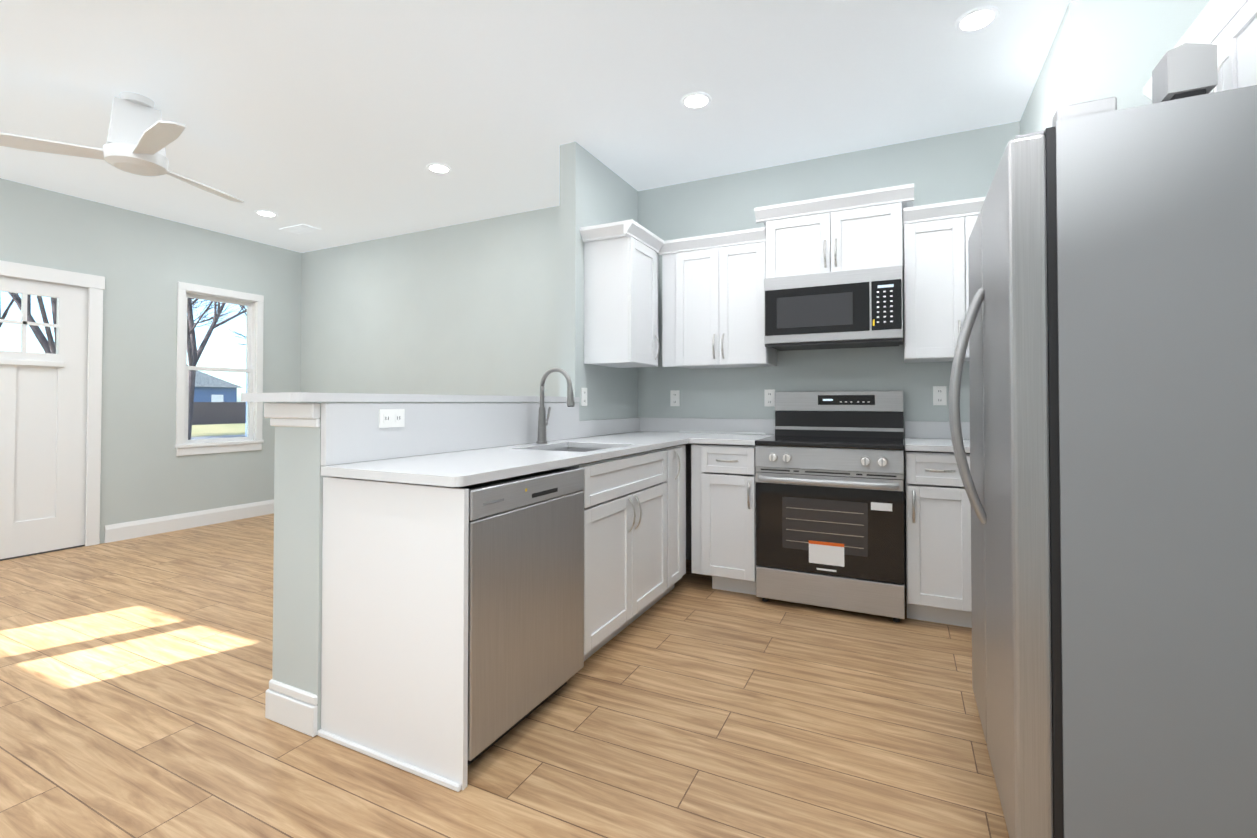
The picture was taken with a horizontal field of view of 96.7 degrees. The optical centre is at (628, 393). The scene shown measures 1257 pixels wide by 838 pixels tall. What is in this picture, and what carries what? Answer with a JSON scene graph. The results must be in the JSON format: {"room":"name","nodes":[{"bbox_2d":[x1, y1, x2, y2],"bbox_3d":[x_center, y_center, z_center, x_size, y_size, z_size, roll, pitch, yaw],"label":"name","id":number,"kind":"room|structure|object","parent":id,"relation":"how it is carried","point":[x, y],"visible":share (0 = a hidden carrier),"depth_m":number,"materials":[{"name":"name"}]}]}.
{"room":"kitchen","nodes":[
{"label":"kitchen","id":0,"kind":"room"},
{"bbox_2d":[0,178,301,543],"bbox_3d":[-4.595,-0.176,3.875,0.120,2.730,4.720,0,-1,26],"label":"wall","id":1,"kind":"structure","parent":0,"point":[143,264],"depth_m":4.78,"materials":[{"name":"paint"}]},
{"bbox_2d":[0,275,88,558],"bbox_3d":[-4.458,0.162,4.005,0.118,2.033,0.932,0,-1,26],"label":"front door","id":2,"kind":"structure","parent":1,"relation":"in","point":[43,416],"depth_m":4.20,"materials":[{"name":"white wood"}]},
{"bbox_2d":[0,260,104,560],"bbox_3d":[-4.508,0.121,4.023,0.142,2.140,1.080,0,-1,26],"label":"door frame","id":3,"kind":"structure","parent":1,"relation":"attached to","point":[95,284],"depth_m":4.41,"materials":[{"name":"white wood"}]},
{"bbox_2d":[104,499,273,542],"bbox_3d":[-3.860,1.138,5.200,0.016,0.140,1.580,0,-1,26],"label":"baseboard","id":4,"kind":"structure","parent":1,"relation":"attached to","point":[136,529],"depth_m":4.97,"materials":[{"name":"white wood"}]},
{"bbox_2d":[175,282,263,455],"bbox_3d":[-3.881,-0.219,5.297,0.150,1.547,0.750,0,-1,26],"label":"window","id":5,"kind":"structure","parent":1,"relation":"in","point":[253,370],"depth_m":5.29,"materials":[{"name":"white"}]},
{"bbox_2d":[272,142,637,734],"bbox_3d":[-0.604,-0.188,3.121,0.250,2.730,2.560,0,-1,26],"label":"wall","id":6,"kind":"structure","parent":0,"point":[297,569],"depth_m":2.01,"materials":[{"name":"paint"}]},
{"bbox_2d":[264,403,319,736],"bbox_3d":[-1.145,0.597,2.038,0.275,1.128,0.212,0,-1,26],"label":"trim","id":7,"kind":"structure","parent":6,"relation":"attached to","point":[292,707],"depth_m":1.94,"materials":[{"name":"white wood"}]},
{"bbox_2d":[241,392,579,401],"bbox_3d":[-0.827,0.022,2.663,0.322,0.030,1.767,0,-1,26],"label":"bar","id":8,"kind":"object","parent":6,"relation":"on","point":[304,397],"visible":1,"depth_m":2.09,"materials":[{"name":"stone"}]},
{"bbox_2d":[581,388,586,405],"bbox_3d":[-0.277,0.018,3.492,0.008,0.115,0.070,0,-1,26],"label":"electrical outlet","id":9,"kind":"object","parent":6,"relation":"attached to","point":[583,396],"visible":1,"depth_m":3.48,"materials":[{"name":"white plastic"}]},
{"bbox_2d":[580,219,663,367],"bbox_3d":[-0.023,-0.607,3.611,0.363,0.840,0.528,0,-1,26],"label":"upper cabinet","id":10,"kind":"object","parent":6,"relation":"attached to","point":[621,315],"visible":1,"depth_m":3.45,"materials":[{"name":"white wood"}]},
{"bbox_2d":[0,513,1008,837],"bbox_3d":[-1.381,1.196,2.345,7.220,0.060,4.840,0,-1,26],"label":"floor","id":11,"kind":"structure","parent":0,"point":[134,679],"depth_m":1.93,"materials":[{"name":"brown wood"}]},
{"bbox_2d":[318,461,597,791],"bbox_3d":[-0.599,0.725,2.112,0.632,0.876,0.757,0,-1,26],"label":"base cabinet","id":12,"kind":"object","parent":11,"relation":"on","point":[394,672],"depth_m":1.76,"materials":[{"name":"white wood"}]},
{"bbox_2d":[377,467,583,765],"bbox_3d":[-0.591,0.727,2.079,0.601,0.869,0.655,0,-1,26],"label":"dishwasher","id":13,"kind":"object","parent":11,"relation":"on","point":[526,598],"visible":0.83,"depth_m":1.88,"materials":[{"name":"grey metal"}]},
{"bbox_2d":[552,446,673,649],"bbox_3d":[-0.251,0.735,2.822,0.632,0.876,0.960,0,-1,26],"label":"base cabinet","id":14,"kind":"object","parent":11,"relation":"on","point":[636,491],"depth_m":2.68,"materials":[{"name":"white wood"}]},
{"bbox_2d":[320,368,695,486],"bbox_3d":[-0.198,0.170,2.904,0.660,0.615,2.577,0,-1,26],"label":"countertop","id":15,"kind":"structure","parent":14,"relation":"on","point":[444,436],"depth_m":2.32,"materials":[{"name":"stone"}]},
{"bbox_2d":[379,409,404,427],"bbox_3d":[-0.904,0.093,2.139,0.008,0.070,0.115,0,-1,26],"label":"electrical outlet","id":16,"kind":"object","parent":15,"relation":"attached to","point":[388,418],"visible":1,"depth_m":2.13,"materials":[{"name":"white plastic"}]},
{"bbox_2d":[536,368,574,443],"bbox_3d":[-0.371,0.061,2.910,0.228,0.396,0.094,0,-1,26],"label":"faucet","id":17,"kind":"object","parent":15,"relation":"on","point":[542,420],"depth_m":2.91,"materials":[{"name":"silver metal"}]},
{"bbox_2d":[549,448,600,451],"bbox_3d":[-0.261,0.382,2.733,0.408,0.188,0.508,0,-1,26],"label":"sink","id":18,"kind":"object","parent":15,"relation":"in","point":[550,449],"depth_m":3.00,"materials":[{"name":"silver metal"}]},
{"bbox_2d":[674,444,685,583],"bbox_3d":[-0.004,0.743,3.325,0.632,0.876,0.404,0,-1,26],"label":"base cabinet","id":19,"kind":"object","parent":11,"relation":"on","point":[679,450],"depth_m":3.23,"materials":[{"name":"white wood"}]},
{"bbox_2d":[691,444,756,594],"bbox_3d":[0.681,0.746,3.546,0.393,0.876,0.600,0,-1,26],"label":"base cabinet","id":20,"kind":"object","parent":11,"relation":"on","point":[723,476],"depth_m":3.28,"materials":[{"name":"white wood"}]},
{"bbox_2d":[692,418,774,444],"bbox_3d":[0.687,0.233,3.538,0.371,0.132,0.657,0,-1,26],"label":"countertop","id":21,"kind":"structure","parent":20,"relation":"on","point":[704,430],"depth_m":3.78,"materials":[{"name":"stone"}]},
{"bbox_2d":[755,391,904,621],"bbox_3d":[1.184,0.579,3.253,0.761,1.200,0.724,0,-1,26],"label":"range","id":22,"kind":"object","parent":11,"relation":"on","point":[830,533],"visible":1,"depth_m":3.01,"materials":[{"name":"grey metal"}]},
{"bbox_2d":[905,451,922,619],"bbox_3d":[1.203,0.742,3.290,0.895,0.876,0.600,0,-1,26],"label":"base cabinet","id":23,"kind":"object","parent":11,"relation":"on","point":[913,459],"depth_m":2.84,"materials":[{"name":"white wood"}]},
{"bbox_2d":[905,421,969,452],"bbox_3d":[1.815,0.225,2.998,0.596,0.132,0.634,0,-1,26],"label":"countertop","id":24,"kind":"structure","parent":23,"relation":"on","point":[934,436],"depth_m":3.26,"materials":[{"name":"stone"}]},
{"bbox_2d":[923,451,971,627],"bbox_3d":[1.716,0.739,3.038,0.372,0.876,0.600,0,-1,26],"label":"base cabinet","id":25,"kind":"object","parent":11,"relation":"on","point":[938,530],"depth_m":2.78,"materials":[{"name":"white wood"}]},
{"bbox_2d":[949,43,1256,837],"bbox_3d":[1.446,0.200,1.558,0.948,1.908,0.910,0,-1,26],"label":"refrigerator","id":26,"kind":"object","parent":11,"relation":"on","point":[1108,332],"visible":1,"depth_m":1.23,"materials":[{"name":"grey metal"}]},
{"bbox_2d":[1152,43,1217,103],"bbox_3d":[1.232,-0.697,1.240,0.080,0.123,0.083,0,-1,26],"label":"cover","id":27,"kind":"object","parent":26,"relation":"on","point":[1185,70],"depth_m":1.21,"materials":[{"name":"grey plastic"}]},
{"bbox_2d":[0,0,1077,252],"bbox_3d":[-1.381,-1.594,2.387,7.220,0.060,4.840,0,-1,26],"label":"ceiling","id":28,"kind":"structure","parent":0,"point":[340,122],"depth_m":2.88,"materials":[{"name":"paint"}]},
{"bbox_2d":[0,92,243,202],"bbox_3d":[-2.476,-1.367,2.941,1.053,0.374,1.130,0,-1,26],"label":"ceiling fan","id":29,"kind":"object","parent":28,"relation":"hanging from","point":[142,135],"visible":1,"depth_m":2.86,"materials":[{"name":"white plastic"}]},
{"bbox_2d":[255,210,277,216],"bbox_3d":[-3.063,-1.525,4.726,0.164,0.007,0.164,0,-1,26],"label":"recessed light","id":30,"kind":"object","parent":28,"relation":"in","point":[266,213],"visible":1,"depth_m":4.71,"materials":[{"name":"paint"}]},
{"bbox_2d":[279,224,320,234],"bbox_3d":[-3.030,-1.518,5.155,0.340,0.008,0.176,0,-1,26],"label":"ceiling vent","id":31,"kind":"object","parent":28,"relation":"in","point":[299,229],"visible":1,"depth_m":5.14,"materials":[{"name":"grey plastic"}]},
{"bbox_2d":[426,163,451,173],"bbox_3d":[-1.294,-1.538,3.813,0.164,0.007,0.164,0,-1,26],"label":"recessed light","id":32,"kind":"object","parent":28,"relation":"in","point":[438,168],"visible":1,"depth_m":3.80,"materials":[{"name":"paint"}]},
{"bbox_2d":[681,92,711,108],"bbox_3d":[0.359,-1.551,2.959,0.164,0.007,0.164,0,-1,26],"label":"recessed light","id":33,"kind":"object","parent":28,"relation":"in","point":[695,100],"visible":1,"depth_m":2.95,"materials":[{"name":"paint"}]},
{"bbox_2d":[954,5,1000,32],"bbox_3d":[1.455,-1.561,2.332,0.164,0.007,0.164,0,-1,26],"label":"recessed light","id":34,"kind":"object","parent":28,"relation":"in","point":[977,19],"visible":1,"depth_m":2.32,"materials":[{"name":"paint"}]},
{"bbox_2d":[300,121,1019,587],"bbox_3d":[-0.342,-0.167,4.485,7.220,2.730,0.120,0,-1,26],"label":"wall","id":35,"kind":"structure","parent":0,"point":[466,309],"depth_m":4.62,"materials":[{"name":"paint"}]},
{"bbox_2d":[670,390,679,405],"bbox_3d":[0.339,0.032,4.076,0.070,0.115,0.008,0,-1,26],"label":"electrical outlet","id":36,"kind":"object","parent":35,"relation":"attached to","point":[674,397],"visible":1,"depth_m":4.07,"materials":[{"name":"white plastic"}]},
{"bbox_2d":[764,389,774,406],"bbox_3d":[0.954,0.027,3.774,0.070,0.115,0.008,0,-1,26],"label":"electrical outlet","id":37,"kind":"object","parent":35,"relation":"attached to","point":[769,397],"visible":1,"depth_m":3.77,"materials":[{"name":"white plastic"}]},
{"bbox_2d":[762,185,905,282],"bbox_3d":[1.264,-0.925,3.438,0.759,0.443,0.360,0,-1,26],"label":"upper cabinet","id":38,"kind":"object","parent":35,"relation":"attached to","point":[862,229],"depth_m":3.26,"materials":[{"name":"white wood"}]},
{"bbox_2d":[764,265,902,350],"bbox_3d":[1.252,-0.494,3.407,0.755,0.413,0.412,0,-1,26],"label":"over-the-range microwave","id":39,"kind":"object","parent":38,"relation":"attached to","point":[861,308],"visible":0.98,"depth_m":3.22,"materials":[{"name":"grey metal"}]},
{"bbox_2d":[933,386,946,404],"bbox_3d":[1.856,0.011,3.332,0.070,0.115,0.008,0,-1,26],"label":"electrical outlet","id":40,"kind":"object","parent":35,"relation":"attached to","point":[939,395],"visible":1,"depth_m":3.33,"materials":[{"name":"white plastic"}]},
{"bbox_2d":[1020,0,1209,134],"bbox_3d":[2.318,-0.197,2.528,0.720,2.730,1.050,0,-1,26],"label":"wall","id":41,"kind":"structure","parent":0,"point":[1102,49],"depth_m":2.18,"materials":[{"name":"paint"}]},
{"bbox_2d":[1143,0,1256,99],"bbox_3d":[1.919,-0.929,1.612,0.375,0.488,1.066,0,-1,26],"label":"upper cabinet","id":42,"kind":"object","parent":41,"relation":"attached to","point":[1228,28],"visible":0.21,"depth_m":1.63,"materials":[{"name":"white wood"}]},
{"label":"outside","id":43,"kind":"structure","parent":0,"visible":0},
{"bbox_2d":[191,402,245,439],"bbox_3d":[-55.639,1.352,31.520,115.899,1.800,180.000,0,-1,26],"label":"ground","id":44,"kind":"structure","parent":43,"point":[226,417],"depth_m":39.98,"materials":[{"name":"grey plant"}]},
{"bbox_2d":[0,298,13,327],"bbox_3d":[-25.549,-3.939,20.062,8.218,11.653,8.062,0,-1,26],"label":"tree","id":45,"kind":"object","parent":44,"relation":"on","point":[6,311],"depth_m":21.31,"materials":[{"name":"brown plant"}]},
{"bbox_2d":[8,292,207,353],"bbox_3d":[-16.094,-3.311,15.710,8.245,10.268,7.532,0,-1,26],"label":"tree","id":46,"kind":"object","parent":44,"relation":"on","point":[52,349],"depth_m":15.20,"materials":[{"name":"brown plant"}]},
{"bbox_2d":[187,298,239,327],"bbox_3d":[-22.688,-3.436,26.856,8.579,10.849,8.840,0,-1,26],"label":"tree","id":47,"kind":"object","parent":44,"relation":"on","point":[201,313],"depth_m":30.27,"materials":[{"name":"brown plant"}]},
{"bbox_2d":[187,298,245,439],"bbox_3d":[-17.494,-3.582,23.347,7.807,11.044,8.184,0,-1,26],"label":"tree","id":48,"kind":"object","parent":44,"relation":"on","point":[194,355],"depth_m":22.48,"materials":[{"name":"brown plant"}]},
{"bbox_2d":[194,370,242,401],"bbox_3d":[-44.787,-0.253,51.284,10.800,5.200,11.800,0,-1,26],"label":"house","id":49,"kind":"structure","parent":44,"relation":"on","point":[210,389],"depth_m":52.02,"materials":[{"name":"blue"}]},
{"bbox_2d":[229,317,245,345],"bbox_3d":[-18.125,-2.647,30.058,5.518,9.366,5.702,0,-1,26],"label":"tree","id":50,"kind":"object","parent":44,"relation":"on","point":[238,336],"depth_m":28.45,"materials":[{"name":"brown plant"}]},
{"bbox_2d":[246,373,246,436],"bbox_3d":[-5.678,0.063,4.526,2.398,3.170,6.900,0,-1,26],"label":"porch","id":51,"kind":"object","parent":44,"relation":"on","point":[246,405],"depth_m":7.61,"materials":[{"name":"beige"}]}
]}

